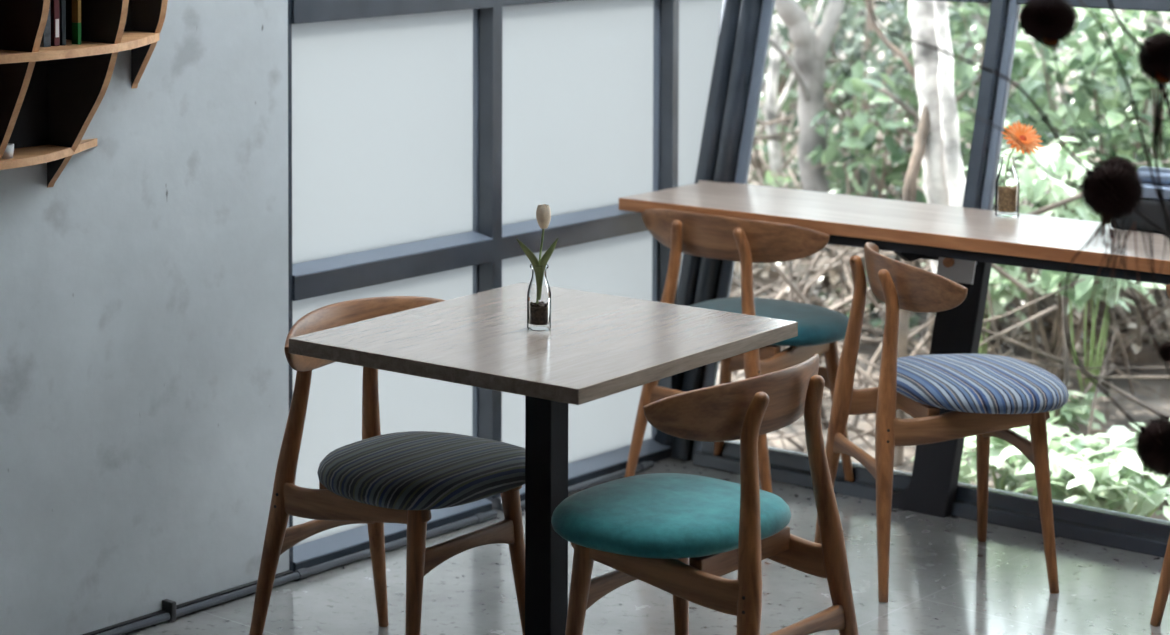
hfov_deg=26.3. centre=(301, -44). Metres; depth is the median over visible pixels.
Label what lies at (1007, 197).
bud vase
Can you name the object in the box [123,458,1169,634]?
floor
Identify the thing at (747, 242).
dining chair
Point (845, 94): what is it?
thicket
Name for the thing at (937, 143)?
tree
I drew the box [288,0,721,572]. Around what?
window
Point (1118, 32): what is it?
shrub
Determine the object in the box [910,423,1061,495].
plant
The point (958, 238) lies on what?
countertop
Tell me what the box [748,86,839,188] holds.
shrub
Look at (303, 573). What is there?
trim
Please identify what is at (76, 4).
book
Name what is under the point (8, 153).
cup
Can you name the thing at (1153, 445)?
head
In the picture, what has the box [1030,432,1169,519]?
plant
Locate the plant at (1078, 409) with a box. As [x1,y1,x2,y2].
[1028,382,1105,440]
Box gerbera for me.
[1002,120,1043,186]
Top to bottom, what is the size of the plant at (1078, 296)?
0.592 m
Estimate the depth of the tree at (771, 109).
10.03 m
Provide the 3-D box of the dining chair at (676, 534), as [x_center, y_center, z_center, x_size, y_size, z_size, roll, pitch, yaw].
[0.756,1.141,4.715,0.503,0.765,0.578,3,4,43]
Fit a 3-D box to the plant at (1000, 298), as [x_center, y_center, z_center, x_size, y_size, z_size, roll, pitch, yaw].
[2.292,1.200,8.233,0.487,0.521,0.417,1,3,29]
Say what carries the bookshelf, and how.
attached to the wall
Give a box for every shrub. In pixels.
[722,0,851,176]
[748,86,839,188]
[760,137,921,281]
[763,0,988,196]
[798,57,924,275]
[818,270,927,337]
[882,1,1069,208]
[921,105,1022,318]
[963,137,1101,380]
[974,5,1169,337]
[1063,9,1169,296]
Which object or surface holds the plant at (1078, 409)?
on the ground
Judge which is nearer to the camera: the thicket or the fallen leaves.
the fallen leaves
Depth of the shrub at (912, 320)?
8.95 m
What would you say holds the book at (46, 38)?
on the bookshelf
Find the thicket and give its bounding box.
[762,0,1088,114]
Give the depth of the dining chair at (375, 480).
5.09 m
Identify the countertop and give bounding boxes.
[619,180,1169,284]
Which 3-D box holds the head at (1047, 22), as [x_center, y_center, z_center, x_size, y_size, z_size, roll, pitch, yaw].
[1.029,0.086,3.409,0.085,0.075,0.084,0,3,0]
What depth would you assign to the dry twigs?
8.23 m
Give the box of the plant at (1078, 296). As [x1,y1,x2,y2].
[1017,270,1165,414]
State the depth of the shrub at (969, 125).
8.80 m
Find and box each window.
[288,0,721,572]
[654,0,1169,557]
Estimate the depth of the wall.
5.48 m
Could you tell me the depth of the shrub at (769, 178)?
9.93 m
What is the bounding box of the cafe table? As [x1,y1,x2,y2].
[289,282,797,634]
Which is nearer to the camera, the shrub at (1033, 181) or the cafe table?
the cafe table
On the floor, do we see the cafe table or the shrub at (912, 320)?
the cafe table
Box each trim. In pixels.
[97,461,653,634]
[162,599,175,621]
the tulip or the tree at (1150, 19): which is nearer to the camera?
the tulip
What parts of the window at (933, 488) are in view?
corner post, corner post, kick rail, sill, post, kick rail, sill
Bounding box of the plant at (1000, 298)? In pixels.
[921,264,1064,353]
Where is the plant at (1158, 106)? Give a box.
[869,0,1169,431]
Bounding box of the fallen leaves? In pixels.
[730,206,1169,366]
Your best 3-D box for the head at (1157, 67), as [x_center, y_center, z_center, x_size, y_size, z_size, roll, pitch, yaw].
[1.179,0.138,3.372,0.078,0.078,0.080,0,3,0]
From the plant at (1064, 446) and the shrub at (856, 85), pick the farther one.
the shrub at (856, 85)
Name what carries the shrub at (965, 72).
on the ground
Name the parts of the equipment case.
handle, case lid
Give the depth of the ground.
8.35 m
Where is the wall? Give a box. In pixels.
[0,0,288,634]
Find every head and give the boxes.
[1018,0,1078,47]
[1078,160,1144,218]
[1101,156,1139,175]
[1131,414,1169,479]
[1136,30,1169,85]
[1158,341,1169,362]
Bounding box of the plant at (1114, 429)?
[1102,422,1169,494]
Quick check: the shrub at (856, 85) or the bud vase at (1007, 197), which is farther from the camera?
the shrub at (856, 85)
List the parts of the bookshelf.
panel, shelf, shelf, panel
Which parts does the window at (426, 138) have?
frosted pane, frosted pane, sill, frosted pane, frosted pane, sill, frosted pane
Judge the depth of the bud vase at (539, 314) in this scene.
5.00 m
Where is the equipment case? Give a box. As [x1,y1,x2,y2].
[1111,166,1169,233]
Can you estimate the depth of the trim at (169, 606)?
5.51 m
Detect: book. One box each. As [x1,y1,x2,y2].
[40,0,50,46]
[51,0,59,45]
[59,0,65,45]
[72,0,80,44]
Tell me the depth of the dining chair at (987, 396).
5.72 m
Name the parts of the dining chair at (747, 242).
leg, leg, backrest, leg, seat, rail, leg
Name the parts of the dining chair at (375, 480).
leg, rail, backrest, leg, leg, seat, leg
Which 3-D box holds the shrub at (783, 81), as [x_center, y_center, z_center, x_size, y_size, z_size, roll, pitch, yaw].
[2.031,0.449,10.823,0.690,1.146,0.859,0,3,0]
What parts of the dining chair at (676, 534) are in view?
leg, rail, seat, leg, backrest, leg, rail, leg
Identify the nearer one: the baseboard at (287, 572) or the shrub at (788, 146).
the baseboard at (287, 572)
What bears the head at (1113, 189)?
attached to the plant at (1158, 106)
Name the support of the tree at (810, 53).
on the ground
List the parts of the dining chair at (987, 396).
leg, rail, leg, backrest, rail, seat, leg, leg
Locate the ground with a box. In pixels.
[716,0,1169,520]
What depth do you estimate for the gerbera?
6.37 m
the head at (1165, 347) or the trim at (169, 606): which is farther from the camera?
the trim at (169, 606)
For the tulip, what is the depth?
5.00 m
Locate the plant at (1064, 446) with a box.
[989,428,1139,504]
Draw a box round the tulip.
[516,204,557,303]
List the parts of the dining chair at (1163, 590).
leg, backrest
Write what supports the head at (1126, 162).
attached to the plant at (1158, 106)
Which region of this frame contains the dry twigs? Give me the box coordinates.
[718,10,1169,455]
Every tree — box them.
[765,0,822,187]
[769,0,902,304]
[861,0,908,113]
[864,0,970,467]
[1129,11,1165,309]
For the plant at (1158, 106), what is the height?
0.961 m
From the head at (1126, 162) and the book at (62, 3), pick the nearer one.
the head at (1126, 162)
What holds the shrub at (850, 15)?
on the ground
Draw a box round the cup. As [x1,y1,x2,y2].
[1,143,13,158]
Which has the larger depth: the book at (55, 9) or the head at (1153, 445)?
the book at (55, 9)
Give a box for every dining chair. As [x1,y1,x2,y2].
[249,296,524,634]
[551,354,858,634]
[625,208,853,492]
[814,242,1068,601]
[1150,284,1169,626]
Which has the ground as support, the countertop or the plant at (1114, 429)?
the plant at (1114, 429)
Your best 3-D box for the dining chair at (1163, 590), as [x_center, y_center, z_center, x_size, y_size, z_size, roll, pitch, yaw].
[2.218,1.099,5.464,0.503,0.765,0.578,-3,4,-45]
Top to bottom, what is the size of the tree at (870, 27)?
3.466 m
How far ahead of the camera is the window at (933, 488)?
6.58 m
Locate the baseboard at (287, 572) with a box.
[82,570,292,634]
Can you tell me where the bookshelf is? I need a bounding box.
[0,0,167,187]
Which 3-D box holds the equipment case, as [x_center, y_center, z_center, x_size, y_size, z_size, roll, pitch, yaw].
[2.205,0.606,6.111,0.361,0.153,0.160,2,4,41]
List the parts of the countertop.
knob, bracket plate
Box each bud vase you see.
[527,264,550,330]
[995,155,1018,217]
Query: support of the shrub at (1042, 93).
on the ground

